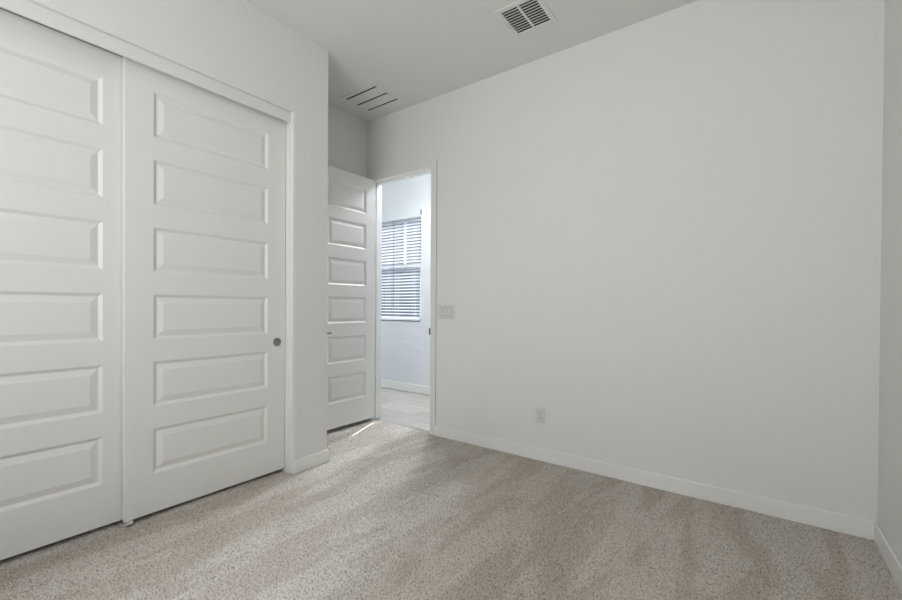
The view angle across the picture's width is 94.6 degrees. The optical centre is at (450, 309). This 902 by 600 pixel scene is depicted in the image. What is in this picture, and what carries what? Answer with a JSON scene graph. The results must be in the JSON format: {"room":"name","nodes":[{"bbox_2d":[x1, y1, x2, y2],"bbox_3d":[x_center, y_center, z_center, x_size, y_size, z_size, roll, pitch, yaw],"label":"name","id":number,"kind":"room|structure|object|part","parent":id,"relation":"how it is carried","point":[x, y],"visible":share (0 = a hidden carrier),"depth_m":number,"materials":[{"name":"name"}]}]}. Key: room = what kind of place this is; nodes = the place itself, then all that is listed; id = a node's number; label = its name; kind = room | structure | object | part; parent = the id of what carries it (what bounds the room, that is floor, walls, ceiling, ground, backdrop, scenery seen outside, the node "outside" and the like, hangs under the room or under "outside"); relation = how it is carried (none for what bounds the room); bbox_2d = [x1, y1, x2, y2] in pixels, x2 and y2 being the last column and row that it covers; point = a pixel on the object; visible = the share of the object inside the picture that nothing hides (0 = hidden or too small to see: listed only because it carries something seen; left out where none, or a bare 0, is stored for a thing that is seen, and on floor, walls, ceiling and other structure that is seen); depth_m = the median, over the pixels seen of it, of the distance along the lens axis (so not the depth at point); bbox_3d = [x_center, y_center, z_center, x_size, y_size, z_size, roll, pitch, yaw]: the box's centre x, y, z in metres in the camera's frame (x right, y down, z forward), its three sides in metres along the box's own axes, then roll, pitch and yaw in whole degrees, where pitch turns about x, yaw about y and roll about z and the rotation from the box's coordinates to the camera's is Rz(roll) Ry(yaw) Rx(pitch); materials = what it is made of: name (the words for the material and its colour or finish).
{"room":"empty bedroom","nodes":[
{"label":"empty bedroom","id":0,"kind":"room"},
{"bbox_2d":[0,8,122,56],"bbox_3d":[-2.587,-0.397,2.132,0.100,3.066,3.308,1,1,36],"label":"wall","id":1,"kind":"structure","parent":0,"point":[0,8],"depth_m":2.42,"materials":[{"name":"white paint"}]},
{"bbox_2d":[27,0,327,459],"bbox_3d":[-2.240,-0.393,1.950,0.768,3.066,3.423,1,1,36],"label":"wall","id":2,"kind":"structure","parent":0,"point":[235,44],"depth_m":2.81,"materials":[{"name":"white paint"}]},
{"bbox_2d":[0,9,122,559],"bbox_3d":[-1.993,-0.106,1.869,0.034,2.442,0.930,1,1,36],"label":"door","id":3,"kind":"structure","parent":2,"relation":"in","point":[61,95],"depth_m":1.99,"materials":[{"name":"white paint"}]},
{"bbox_2d":[0,0,290,122],"bbox_3d":[-1.664,-1.327,2.122,0.014,0.071,1.882,1,1,36],"label":"trim","id":4,"kind":"structure","parent":2,"relation":"attached to","point":[24,8],"depth_m":2.14,"materials":[{"name":"white paint"}]},
{"bbox_2d":[122,57,285,521],"bbox_3d":[-1.443,-0.108,2.550,0.039,2.442,0.921,1,1,36],"label":"door","id":5,"kind":"structure","parent":2,"relation":"in","point":[204,171],"depth_m":2.45,"materials":[{"name":"white paint"}]},
{"bbox_3d":[-1.197,0.222,2.866,0.004,0.057,0.057,1,1,36],"label":"finger pull","id":6,"kind":"part","parent":5,"relation":"part of","materials":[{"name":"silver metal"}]},
{"bbox_2d":[282,122,289,472],"bbox_3d":[-1.149,-0.112,2.931,0.078,2.505,0.034,1,1,36],"label":"trim","id":7,"kind":"structure","parent":2,"relation":"attached to","point":[287,198],"depth_m":2.91,"materials":[{"name":"white paint"}]},
{"bbox_2d":[289,111,295,473],"bbox_3d":[-1.104,-0.114,2.895,0.038,2.509,0.022,1,1,36],"label":"trim","id":8,"kind":"structure","parent":2,"relation":"attached to","point":[293,114],"depth_m":2.88,"materials":[{"name":"white paint"}]},
{"bbox_2d":[293,449,328,473],"bbox_3d":[-1.268,1.089,3.198,0.662,0.096,0.295,1,1,36],"label":"baseboard","id":9,"kind":"structure","parent":2,"relation":"attached to","point":[321,457],"depth_m":2.99,"materials":[{"name":"white paint"}]},
{"bbox_2d":[328,104,366,177],"bbox_3d":[-1.210,-0.401,3.935,0.100,3.066,0.998,1,1,36],"label":"wall","id":10,"kind":"structure","parent":0,"point":[347,133],"depth_m":4.09,"materials":[{"name":"white paint"}]},
{"bbox_2d":[381,173,430,385],"bbox_3d":[-0.380,-0.403,4.914,6.800,3.066,1.324,1,1,36],"label":"wall","id":11,"kind":"structure","parent":0,"point":[405,345],"depth_m":5.67,"materials":[{"name":"white paint"}]},
{"bbox_2d":[381,319,418,321],"bbox_3d":[-0.784,0.151,5.908,0.988,0.013,0.085,1,1,36],"label":"sill","id":12,"kind":"structure","parent":11,"relation":"attached to","point":[381,319],"depth_m":5.76,"materials":[{"name":"white paint"}]},
{"bbox_2d":[381,218,420,320],"bbox_3d":[-0.741,-0.567,5.955,0.988,1.425,0.055,1,1,36],"label":"window","id":13,"kind":"structure","parent":11,"relation":"in","point":[415,218],"depth_m":5.87,"materials":[{"name":"white plastic"}]},
{"bbox_2d":[381,209,421,319],"bbox_3d":[-0.789,-0.606,5.884,1.001,1.487,0.076,1,1,36],"label":"window blind","id":14,"kind":"object","parent":13,"relation":"attached to","point":[415,214],"visible":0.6,"depth_m":5.83,"materials":[{"name":"white paint"}]},
{"bbox_3d":[-0.805,0.127,5.908,0.942,0.020,0.050,1,1,36],"label":"rail","id":15,"kind":"part","parent":14,"relation":"part of","materials":[{"name":"white plastic"}]},
{"bbox_3d":[-0.498,-0.569,5.684,0.002,1.395,0.056,1,1,36],"label":"ladder cord","id":16,"kind":"part","parent":14,"relation":"part of","materials":[{"name":"white fabric"}]},
{"bbox_2d":[381,379,429,394],"bbox_3d":[-0.087,1.072,5.342,6.600,0.115,0.014,1,1,36],"label":"baseboard","id":17,"kind":"structure","parent":11,"relation":"attached to","point":[408,387],"depth_m":5.71,"materials":[{"name":"white paint"}]},
{"bbox_2d":[0,387,901,599],"bbox_3d":[-1.568,1.187,2.950,7.218,0.100,5.825,1,1,36],"label":"floor","id":18,"kind":"structure","parent":0,"point":[395,511],"depth_m":2.06,"materials":[{"name":"carpet"}]},
{"bbox_2d":[123,519,132,527],"bbox_3d":[-1.713,1.124,2.206,0.057,0.036,0.030,1,1,36],"label":"guide","id":19,"kind":"object","parent":18,"relation":"on","point":[127,523],"visible":1,"depth_m":2.19,"materials":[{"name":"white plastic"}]},
{"bbox_2d":[245,0,697,121],"bbox_3d":[-0.630,-1.961,1.467,4.018,0.100,4.541,1,1,36],"label":"ceiling","id":20,"kind":"structure","parent":0,"point":[420,51],"depth_m":2.91,"materials":[{"name":"white paint"}]},
{"bbox_2d":[339,82,404,113],"bbox_3d":[-0.720,-1.927,3.804,0.475,0.006,0.365,1,1,36],"label":"ceiling vent","id":21,"kind":"object","parent":20,"relation":"in","point":[371,98],"visible":1,"depth_m":3.79,"materials":[{"name":"white metal"}]},
{"bbox_3d":[-0.818,-1.926,3.673,0.390,0.006,0.040,1,1,36],"label":"blade","id":22,"kind":"part","parent":21,"relation":"part of","materials":[{"name":"white paint"}]},
{"bbox_3d":[-0.761,-1.926,3.752,0.390,0.006,0.112,1,1,36],"label":"blade","id":23,"kind":"part","parent":21,"relation":"part of","materials":[{"name":"white paint"}]},
{"bbox_3d":[-0.683,-1.927,3.858,0.390,0.006,0.109,1,1,36],"label":"blade","id":24,"kind":"part","parent":21,"relation":"part of","materials":[{"name":"white paint"}]},
{"bbox_3d":[-0.627,-1.927,3.936,0.390,0.006,0.042,1,1,36],"label":"blade","id":25,"kind":"part","parent":21,"relation":"part of","materials":[{"name":"white paint"}]},
{"bbox_2d":[494,0,557,38],"bbox_3d":[0.491,-1.906,2.715,0.307,0.015,0.319,1,1,36],"label":"ceiling vent","id":26,"kind":"object","parent":20,"relation":"in","point":[526,17],"visible":1,"depth_m":2.71,"materials":[{"name":"white metal"}]},
{"bbox_2d":[367,0,884,521],"bbox_3d":[-0.635,-0.399,4.207,7.218,3.066,0.120,1,1,36],"label":"wall","id":27,"kind":"structure","parent":0,"point":[659,236],"depth_m":2.62,"materials":[{"name":"white paint"}]},
{"bbox_2d":[327,165,374,429],"bbox_3d":[-0.990,-0.106,3.962,0.147,2.400,0.700,1,1,36],"label":"door","id":28,"kind":"structure","parent":27,"relation":"in","point":[351,197],"depth_m":3.97,"materials":[{"name":"white paint"}]},
{"bbox_2d":[371,167,430,433],"bbox_3d":[-0.462,-0.094,4.076,0.798,2.460,0.138,1,1,36],"label":"trim","id":29,"kind":"structure","parent":27,"relation":"attached to","point":[378,183],"depth_m":4.29,"materials":[{"name":"white paint"}]},
{"bbox_2d":[368,159,436,434],"bbox_3d":[-0.496,-0.117,4.029,0.890,2.506,0.006,1,1,36],"label":"trim","id":30,"kind":"structure","parent":27,"relation":"attached to","point":[431,163],"depth_m":3.79,"materials":[{"name":"white paint"}]},
{"bbox_2d":[435,237,436,424],"bbox_3d":[-0.133,-0.160,3.768,0.003,2.410,0.001,1,1,36],"label":"trim","id":31,"kind":"structure","parent":27,"relation":"attached to","point":[436,237],"depth_m":3.77,"materials":[{"name":"grey wood"}]},
{"bbox_2d":[438,305,453,318],"bbox_3d":[-0.045,0.021,3.699,0.174,0.122,0.011,1,1,36],"label":"light switch","id":32,"kind":"object","parent":27,"relation":"attached to","point":[444,311],"visible":1,"depth_m":3.69,"materials":[{"name":"white plastic"}]},
{"bbox_2d":[536,408,544,423],"bbox_3d":[0.680,0.809,3.175,0.072,0.116,0.009,1,1,36],"label":"power outlet","id":33,"kind":"object","parent":27,"relation":"attached to","point":[540,412],"visible":1,"depth_m":3.17,"materials":[{"name":"white plastic"}]},
{"bbox_2d":[435,425,876,539],"bbox_3d":[1.004,1.107,2.938,2.844,0.096,0.014,1,1,36],"label":"baseboard","id":34,"kind":"structure","parent":27,"relation":"attached to","point":[859,527],"depth_m":2.60,"materials":[{"name":"white paint"}]},
{"bbox_2d":[877,0,901,563],"bbox_3d":[0.909,-0.359,0.279,0.100,3.066,4.421,1,1,36],"label":"wall","id":35,"kind":"structure","parent":0,"point":[889,509],"depth_m":1.93,"materials":[{"name":"white paint"}]},
{"bbox_2d":[874,523,901,592],"bbox_3d":[0.878,1.125,0.358,0.014,0.096,4.307,1,1,36],"label":"baseboard","id":36,"kind":"structure","parent":35,"relation":"attached to","point":[888,554],"depth_m":1.88,"materials":[{"name":"white paint"}]},
{"bbox_3d":[-0.672,1.359,4.201,22.000,0.150,30.000,1,1,36],"label":"ground","id":37,"kind":"structure","parent":0,"visible":0},
{"bbox_2d":[381,221,420,316],"bbox_3d":[2.928,-0.654,9.120,22.000,3.850,0.200,1,1,36],"label":"wall","id":38,"kind":"structure","parent":37,"relation":"on","point":[417,312],"depth_m":12.18,"materials":[{"name":"grey paint"}]}
]}

